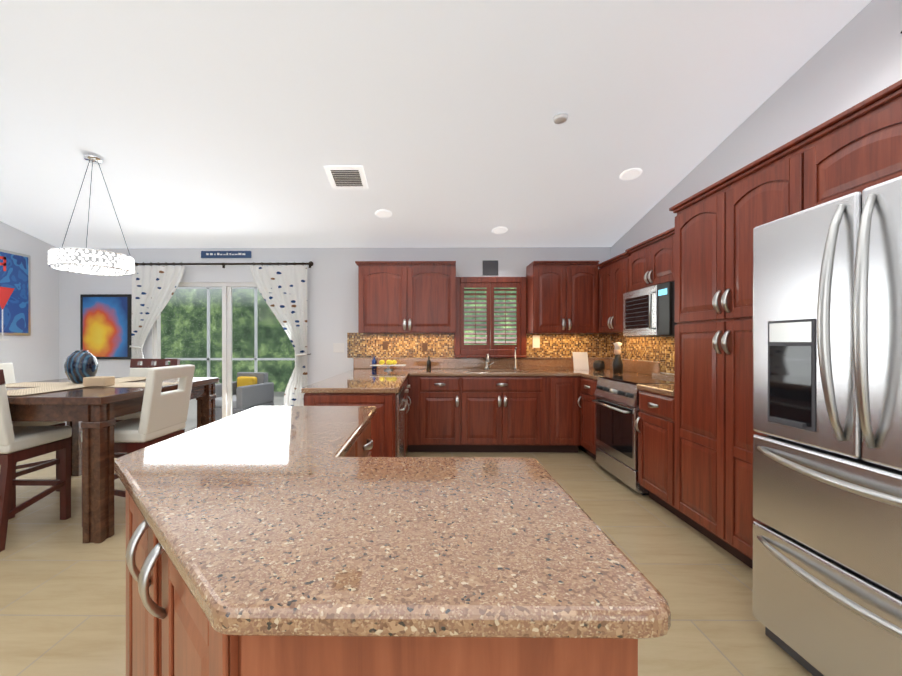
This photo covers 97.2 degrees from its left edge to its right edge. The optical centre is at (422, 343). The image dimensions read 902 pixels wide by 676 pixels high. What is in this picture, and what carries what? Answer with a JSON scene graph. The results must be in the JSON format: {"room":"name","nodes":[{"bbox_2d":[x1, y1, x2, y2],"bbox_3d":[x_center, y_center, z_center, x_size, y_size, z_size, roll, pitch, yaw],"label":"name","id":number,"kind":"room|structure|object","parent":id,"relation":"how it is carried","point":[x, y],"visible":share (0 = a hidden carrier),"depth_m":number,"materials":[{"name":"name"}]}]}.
{"room":"kitchen and dining room","nodes":[
{"label":"kitchen and dining room","id":0,"kind":"room"},
{"bbox_2d":[0,221,58,382],"bbox_3d":[-4.840,-0.833,1.190,0.150,4.178,8.220,0,0,1],"label":"wall","id":1,"kind":"structure","parent":0,"point":[34,356],"depth_m":4.85,"materials":[{"name":"white paint"}]},
{"bbox_2d":[0,249,30,340],"bbox_3d":[-4.713,-0.540,4.379,0.033,1.020,0.740,0,0,1],"label":"poster","id":2,"kind":"object","parent":1,"relation":"attached to","point":[15,298],"visible":0.98,"depth_m":4.57,"materials":[{"name":"blue paper"}]},
{"bbox_2d":[59,247,610,425],"bbox_3d":[-1.157,-0.061,5.187,7.430,2.620,0.150,0,0,1],"label":"wall","id":3,"kind":"structure","parent":0,"point":[332,295],"depth_m":5.11,"materials":[{"name":"white paint"}]},
{"bbox_2d":[80,294,131,358],"bbox_3d":[-4.098,-0.211,5.127,0.650,0.840,0.031,0,0,1],"label":"picture","id":4,"kind":"object","parent":3,"relation":"attached to","point":[105,325],"visible":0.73,"depth_m":5.11,"materials":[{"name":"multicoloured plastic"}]},
{"bbox_2d":[134,261,313,267],"bbox_3d":[-2.583,-1.006,5.059,2.401,0.070,0.131,0,0,1],"label":"curtain rod","id":5,"kind":"object","parent":3,"relation":"attached to","point":[310,263],"visible":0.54,"depth_m":5.01,"materials":[{"name":"brown metal"}]},
{"bbox_2d":[129,262,184,364],"bbox_3d":[-3.364,0.099,5.057,0.701,2.259,0.153,0,0,1],"label":"curtain","id":6,"kind":"object","parent":5,"relation":"hanging from","point":[154,288],"visible":0.6,"depth_m":5.03,"materials":[{"name":"white fabric"}]},
{"bbox_2d":[250,262,310,405],"bbox_3d":[-1.818,0.099,5.041,0.751,2.259,0.153,0,0,1],"label":"curtain","id":7,"kind":"object","parent":5,"relation":"hanging from","point":[282,290],"visible":0.83,"depth_m":5.01,"materials":[{"name":"white fabric"}]},
{"bbox_2d":[152,282,296,420],"bbox_3d":[-2.562,0.229,5.178,1.900,2.040,0.100,0,0,1],"label":"door frame","id":8,"kind":"structure","parent":3,"relation":"attached to","point":[226,338],"depth_m":5.17,"materials":[{"name":"white metal"}]},
{"bbox_2d":[201,251,250,257],"bbox_3d":[-2.538,-1.146,5.115,0.650,0.090,0.016,0,0,1],"label":"welcome sign","id":9,"kind":"object","parent":3,"relation":"attached to","point":[225,254],"visible":1,"depth_m":5.11,"materials":[{"name":"blue"}]},
{"bbox_2d":[333,343,343,352],"bbox_3d":[-1.083,0.059,5.107,0.140,0.120,0.007,0,0,1],"label":"outlet","id":10,"kind":"object","parent":3,"relation":"attached to","point":[338,347],"depth_m":5.10,"materials":[{"name":"white plastic"}]},
{"bbox_2d":[383,341,387,349],"bbox_3d":[-0.483,0.029,5.099,0.070,0.110,0.005,0,0,1],"label":"outlet","id":11,"kind":"object","parent":3,"relation":"attached to","point":[385,343],"depth_m":5.10,"materials":[{"name":"brown plastic"}]},
{"bbox_2d":[357,265,455,332],"bbox_3d":[-0.189,-0.533,4.923,1.172,0.815,0.348,0,0,1],"label":"upper cabinet","id":12,"kind":"object","parent":3,"relation":"attached to","point":[417,296],"depth_m":4.75,"materials":[{"name":"brown wood"}]},
{"bbox_2d":[422,343,427,350],"bbox_3d":[0.027,0.049,5.094,0.070,0.110,0.005,0,0,1],"label":"outlet","id":13,"kind":"object","parent":3,"relation":"attached to","point":[424,345],"depth_m":5.09,"materials":[{"name":"brown plastic"}]},
{"bbox_2d":[347,333,610,357],"bbox_3d":[0.717,0.026,5.091,3.380,0.324,0.002,0,0,1],"label":"tile backsplash","id":14,"kind":"structure","parent":3,"relation":"attached to","point":[359,345],"depth_m":5.09,"materials":[{"name":"tile"}]},
{"bbox_2d":[454,277,526,357],"bbox_3d":[0.863,-0.331,5.122,0.914,1.030,0.195,0,0,1],"label":"window shutters","id":15,"kind":"object","parent":3,"relation":"attached to","point":[490,348],"visible":0.98,"depth_m":5.05,"materials":[{"name":"brown wood"}]},
{"bbox_2d":[483,260,497,274],"bbox_3d":[0.867,-0.966,5.082,0.200,0.190,0.011,0,0,1],"label":"wall speaker","id":16,"kind":"object","parent":3,"relation":"attached to","point":[490,267],"visible":1,"depth_m":5.08,"materials":[{"name":"grey plastic"}]},
{"bbox_2d":[533,335,539,347],"bbox_3d":[1.452,-0.021,5.076,0.090,0.160,0.009,0,0,1],"label":"outlet","id":17,"kind":"object","parent":3,"relation":"attached to","point":[536,338],"depth_m":5.07,"materials":[{"name":"beige plastic"}]},
{"bbox_2d":[526,261,598,332],"bbox_3d":[1.713,-0.533,4.903,0.779,0.815,0.348,0,0,1],"label":"upper cabinet","id":18,"kind":"object","parent":3,"relation":"attached to","point":[562,296],"depth_m":4.73,"materials":[{"name":"brown wood"}]},
{"bbox_2d":[0,445,812,675],"bbox_3d":[-1.200,1.306,1.155,7.430,0.100,8.220,0,0,1],"label":"floor","id":19,"kind":"structure","parent":0,"point":[62,599],"depth_m":2.06,"materials":[{"name":"stone"}]},
{"bbox_2d":[0,363,64,506],"bbox_3d":[-3.310,0.709,3.166,0.523,1.086,0.470,0,0,1],"label":"dining chair","id":20,"kind":"object","parent":19,"relation":"on","point":[8,371],"visible":0.35,"depth_m":3.31,"materials":[{"name":"brown wood"}]},
{"bbox_2d":[0,369,71,551],"bbox_3d":[-2.760,0.705,2.606,0.470,1.097,0.519,0,0,1],"label":"dining chair","id":21,"kind":"object","parent":19,"relation":"on","point":[19,443],"visible":1,"depth_m":2.58,"materials":[{"name":"white leather"}]},
{"bbox_2d":[6,377,218,543],"bbox_3d":[-2.684,0.792,3.160,1.400,0.920,1.400,0,0,1],"label":"dining table","id":22,"kind":"object","parent":19,"relation":"on","point":[90,413],"visible":0.67,"depth_m":2.51,"materials":[{"name":"brown wood"}]},
{"bbox_2d":[5,377,178,395],"bbox_3d":[-2.684,0.328,3.159,1.188,0.006,1.188,0,0,-44],"label":"table runner","id":23,"kind":"object","parent":22,"relation":"on","point":[42,387],"visible":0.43,"depth_m":3.08,"materials":[{"name":"beige fabric"}]},
{"bbox_2d":[64,350,98,383],"bbox_3d":[-2.763,0.191,3.209,0.216,0.266,0.216,0,0,1],"label":"vase","id":24,"kind":"object","parent":23,"relation":"on","point":[79,365],"visible":0.94,"depth_m":3.14,"materials":[{"name":"blue ceramic"}]},
{"bbox_2d":[83,376,114,385],"bbox_3d":[-2.475,0.291,3.031,0.160,0.067,0.110,0,0,1],"label":"box","id":25,"kind":"object","parent":23,"relation":"on","point":[100,381],"visible":0.96,"depth_m":2.98,"materials":[{"name":"beige wood"}]},
{"bbox_2d":[81,364,194,526],"bbox_3d":[-2.070,0.710,2.923,0.523,1.086,0.470,0,0,1],"label":"dining chair","id":26,"kind":"object","parent":19,"relation":"on","point":[163,416],"visible":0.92,"depth_m":2.80,"materials":[{"name":"white leather"}]},
{"bbox_2d":[114,359,179,457],"bbox_3d":[-2.678,0.703,3.734,0.470,1.097,0.519,0,0,1],"label":"dining chair","id":27,"kind":"object","parent":19,"relation":"on","point":[137,369],"visible":0.17,"depth_m":3.94,"materials":[{"name":"white leather"}]},
{"bbox_2d":[304,381,407,456],"bbox_3d":[-0.539,0.812,3.328,0.729,0.880,0.745,0,0,1],"label":"base cabinet","id":28,"kind":"object","parent":19,"relation":"on","point":[389,428],"depth_m":2.96,"materials":[{"name":"brown wood"}]},
{"bbox_2d":[301,370,412,392],"bbox_3d":[-0.533,0.351,3.686,0.750,0.039,1.482,0,0,1],"label":"countertop","id":29,"kind":"structure","parent":28,"relation":"on","point":[362,376],"depth_m":3.36,"materials":[{"name":"stone"}]},
{"bbox_2d":[126,421,637,675],"bbox_3d":[-0.284,0.816,1.311,1.160,0.880,1.546,0,0,1],"label":"kitchen island","id":30,"kind":"object","parent":19,"relation":"on","point":[170,631],"visible":0.4,"depth_m":0.54,"materials":[{"name":"brown wood"}]},
{"bbox_2d":[114,406,670,638],"bbox_3d":[-0.284,0.355,1.313,1.240,0.039,1.620,0,0,1],"label":"island countertop","id":31,"kind":"structure","parent":30,"relation":"on","point":[277,521],"depth_m":0.68,"materials":[{"name":"stone"}]},
{"bbox_2d":[408,376,471,451],"bbox_3d":[0.184,0.809,4.777,0.701,0.880,0.638,0,0,1],"label":"base cabinet","id":32,"kind":"object","parent":19,"relation":"on","point":[440,408],"depth_m":4.46,"materials":[{"name":"brown wood"}]},
{"bbox_2d":[472,388,531,451],"bbox_3d":[0.894,0.919,4.769,0.773,0.660,0.638,0,0,1],"label":"base cabinet","id":33,"kind":"object","parent":19,"relation":"on","point":[493,413],"depth_m":4.45,"materials":[{"name":"brown wood"}]},
{"bbox_2d":[352,358,576,375],"bbox_3d":[0.752,0.279,4.751,3.297,0.179,0.675,0,0,1],"label":"countertop","id":34,"kind":"structure","parent":33,"relation":"on","point":[439,366],"depth_m":5.07,"materials":[{"name":"stone"}]},
{"bbox_2d":[372,357,376,368],"bbox_3d":[-0.614,0.248,5.017,0.059,0.159,0.059,0,0,-11],"label":"soap bottle","id":35,"kind":"object","parent":34,"relation":"on","point":[374,360],"depth_m":4.99,"materials":[{"name":"blue"}]},
{"bbox_2d":[370,360,405,370],"bbox_3d":[-0.416,0.264,4.804,0.420,0.129,0.220,0,0,1],"label":"fruit platter","id":36,"kind":"object","parent":34,"relation":"on","point":[389,363],"visible":1,"depth_m":4.77,"materials":[{"name":"white ceramic"}]},
{"bbox_2d":[427,356,430,368],"bbox_3d":[0.076,0.243,5.009,0.055,0.169,0.055,0,0,-11],"label":"soap bottle","id":37,"kind":"object","parent":34,"relation":"on","point":[428,361],"depth_m":4.99,"materials":[{"name":"black"}]},
{"bbox_2d":[485,347,516,368],"bbox_3d":[0.981,0.188,4.943,0.406,0.280,0.159,0,0,1],"label":"faucet","id":38,"kind":"object","parent":34,"relation":"on","point":[487,361],"visible":1,"depth_m":4.98,"materials":[{"name":"silver metal"}]},
{"bbox_2d":[520,376,580,451],"bbox_3d":[1.512,0.809,4.763,0.537,0.880,0.638,0,0,1],"label":"base cabinet","id":39,"kind":"object","parent":19,"relation":"on","point":[555,407],"depth_m":4.45,"materials":[{"name":"brown wood"}]},
{"bbox_2d":[577,377,597,459],"bbox_3d":[2.076,0.810,4.212,0.638,0.880,0.440,0,0,1],"label":"base cabinet","id":40,"kind":"object","parent":19,"relation":"on","point":[588,386],"depth_m":4.23,"materials":[{"name":"brown wood"}]},
{"bbox_2d":[577,358,659,379],"bbox_3d":[2.067,0.280,4.195,0.657,0.179,0.408,0,0,1],"label":"countertop","id":41,"kind":"structure","parent":40,"relation":"on","point":[628,365],"depth_m":4.48,"materials":[{"name":"stone"}]},
{"bbox_2d":[572,352,588,369],"bbox_3d":[1.955,0.219,4.911,0.180,0.219,0.065,0,0,1],"label":"card","id":42,"kind":"object","parent":41,"relation":"on","point":[580,360],"visible":1,"depth_m":4.91,"materials":[{"name":"white paper"}]},
{"bbox_2d":[593,360,604,370],"bbox_3d":[2.134,0.266,4.807,0.130,0.124,0.130,0,0,1],"label":"smart speaker","id":43,"kind":"object","parent":41,"relation":"on","point":[598,365],"visible":1,"depth_m":4.76},
{"bbox_2d":[612,342,622,372],"bbox_3d":[2.201,0.157,4.476,0.110,0.344,0.110,0,0,1],"label":"chef figurine","id":44,"kind":"object","parent":41,"relation":"on","point":[617,364],"visible":1,"depth_m":4.44,"materials":[{"name":"black ceramic"}]},
{"bbox_2d":[592,373,673,494],"bbox_3d":[2.019,0.774,3.609,0.698,0.955,0.756,0,0,1],"label":"range","id":45,"kind":"object","parent":19,"relation":"on","point":[616,402],"visible":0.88,"depth_m":3.52,"materials":[{"name":"silver metal"}]},
{"bbox_2d":[635,390,686,522],"bbox_3d":[2.063,0.813,2.987,0.638,0.880,0.474,0,0,1],"label":"base cabinet","id":46,"kind":"object","parent":19,"relation":"on","point":[654,424],"depth_m":2.96,"materials":[{"name":"brown wood"}]},
{"bbox_2d":[633,366,673,396],"bbox_3d":[2.063,0.282,2.987,0.656,0.179,0.474,0,0,1],"label":"countertop","id":47,"kind":"structure","parent":46,"relation":"on","point":[665,389],"depth_m":3.19,"materials":[{"name":"stone"}]},
{"bbox_2d":[673,143,800,568],"bbox_3d":[2.055,0.174,2.277,0.638,2.160,0.940,0,0,1],"label":"tall cabinet","id":48,"kind":"object","parent":19,"relation":"on","point":[714,432],"depth_m":2.31,"materials":[{"name":"brown wood"}]},
{"bbox_2d":[753,176,901,675],"bbox_3d":[1.834,0.378,1.285,0.979,1.755,0.850,0,0,1],"label":"refrigerator","id":49,"kind":"object","parent":19,"relation":"on","point":[827,443],"visible":1,"depth_m":1.35,"materials":[{"name":"grey metal"}]},
{"bbox_2d":[0,0,871,247],"bbox_3d":[-1.200,-2.108,1.148,7.430,1.828,8.220,0,0,1],"label":"ceiling","id":50,"kind":"structure","parent":0,"point":[217,123],"depth_m":2.85,"materials":[{"name":"white paint"}]},
{"bbox_2d":[48,153,134,275],"bbox_3d":[-2.792,-1.091,3.361,0.568,0.972,0.567,0,0,1],"label":"chandelier","id":51,"kind":"object","parent":50,"relation":"hanging from","point":[88,261],"visible":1,"depth_m":3.24,"materials":[{"name":"white glass"}]},
{"bbox_2d":[324,166,367,188],"bbox_3d":[-0.693,-1.514,3.630,0.340,0.076,0.334,0,0,1],"label":"ceiling vent","id":52,"kind":"object","parent":50,"relation":"in","point":[346,177],"visible":1,"depth_m":3.60,"materials":[{"name":"white metal"}]},
{"bbox_2d":[375,209,391,217],"bbox_3d":[-0.421,-1.392,4.266,0.179,0.040,0.176,0,0,-5],"label":"recessed light","id":53,"kind":"object","parent":50,"relation":"in","point":[382,213],"depth_m":4.25,"materials":[{"name":"white"}]},
{"bbox_2d":[492,227,507,233],"bbox_3d":[0.900,-1.317,4.635,0.179,0.040,0.176,0,0,-5],"label":"recessed light","id":54,"kind":"object","parent":50,"relation":"in","point":[498,230],"depth_m":4.62,"materials":[{"name":"white"}]},
{"bbox_2d":[553,113,567,123],"bbox_3d":[1.010,-1.643,2.906,0.110,0.029,0.110,0,0,1],"label":"smoke detector","id":55,"kind":"object","parent":50,"relation":"attached to","point":[560,118],"visible":0.98,"depth_m":2.88,"materials":[{"name":"white paint"}]},
{"bbox_2d":[620,168,641,179],"bbox_3d":[1.875,-1.523,3.575,0.179,0.040,0.176,0,0,-5],"label":"recessed light","id":56,"kind":"object","parent":50,"relation":"in","point":[631,173],"depth_m":3.57,"materials":[{"name":"white"}]},
{"bbox_2d":[611,0,901,374],"bbox_3d":[2.439,-0.833,1.111,0.150,4.178,8.220,0,0,1],"label":"wall","id":57,"kind":"structure","parent":0,"point":[856,59],"depth_m":2.43,"materials":[{"name":"white paint"}]},
{"bbox_2d":[598,255,628,332],"bbox_3d":[2.237,-0.507,4.372,0.318,0.766,0.737,0,0,1],"label":"upper cabinet","id":58,"kind":"object","parent":57,"relation":"attached to","point":[613,276],"depth_m":4.34,"materials":[{"name":"brown wood"}]},
{"bbox_2d":[611,333,674,373],"bbox_3d":[2.393,-0.067,3.900,0.002,0.715,2.310,0,0,1],"label":"tile backsplash","id":59,"kind":"structure","parent":57,"relation":"attached to","point":[661,350],"depth_m":4.19,"materials":[{"name":"tile"}]},
{"bbox_2d":[625,231,674,291],"bbox_3d":[2.229,-0.708,3.606,0.318,0.402,0.794,0,0,1],"label":"upper cabinet","id":60,"kind":"object","parent":57,"relation":"attached to","point":[648,263],"depth_m":3.57,"materials":[{"name":"brown wood"}]},
{"bbox_2d":[623,282,676,336],"bbox_3d":[2.178,-0.284,3.605,0.421,0.439,0.760,0,0,1],"label":"microwave","id":61,"kind":"object","parent":60,"relation":"attached to","point":[649,311],"visible":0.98,"depth_m":3.48,"materials":[{"name":"grey metal"}]},
{"bbox_2d":[801,87,901,210],"bbox_3d":[2.044,-0.724,1.311,0.638,0.360,0.990,0,0,1],"label":"upper cabinet","id":62,"kind":"object","parent":57,"relation":"attached to","point":[856,147],"depth_m":1.59,"materials":[{"name":"brown wood"}]},
{"label":"outside","id":63,"kind":"structure","parent":0,"visible":0},
{"bbox_2d":[184,392,284,431],"bbox_3d":[-2.464,1.314,7.794,11.000,0.100,5.030,0,0,1],"label":"lanai","id":64,"kind":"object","parent":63,"point":[191,423],"depth_m":7.57,"materials":[{"name":"grey"}]},
{"bbox_2d":[165,287,294,376],"bbox_3d":[-3.120,-0.175,7.233,5.700,2.880,3.860,0,0,1],"label":"cage","id":65,"kind":"object","parent":64,"relation":"on","point":[255,358],"depth_m":9.13,"materials":[{"name":"white metal"}]},
{"bbox_2d":[215,372,273,420],"bbox_3d":[-2.930,0.877,6.313,0.760,0.780,0.760,0,0,16],"label":"patio chair","id":66,"kind":"object","parent":64,"relation":"on","point":[249,388],"depth_m":6.24,"materials":[{"name":"grey fabric"}]},
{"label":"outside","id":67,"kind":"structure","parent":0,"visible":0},
{"bbox_2d":[161,289,294,391],"bbox_3d":[-1.951,-1.508,8.983,20.000,6.500,3.730,0,0,1],"label":"foliage","id":68,"kind":"object","parent":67,"point":[268,328],"depth_m":10.84,"materials":[{"name":"green plant"}]},
{"bbox_2d":[464,288,515,344],"bbox_3d":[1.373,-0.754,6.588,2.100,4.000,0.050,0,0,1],"label":"window","id":69,"kind":"structure","parent":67,"point":[484,296],"depth_m":6.57,"materials":[{"name":"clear glass"}]}
]}

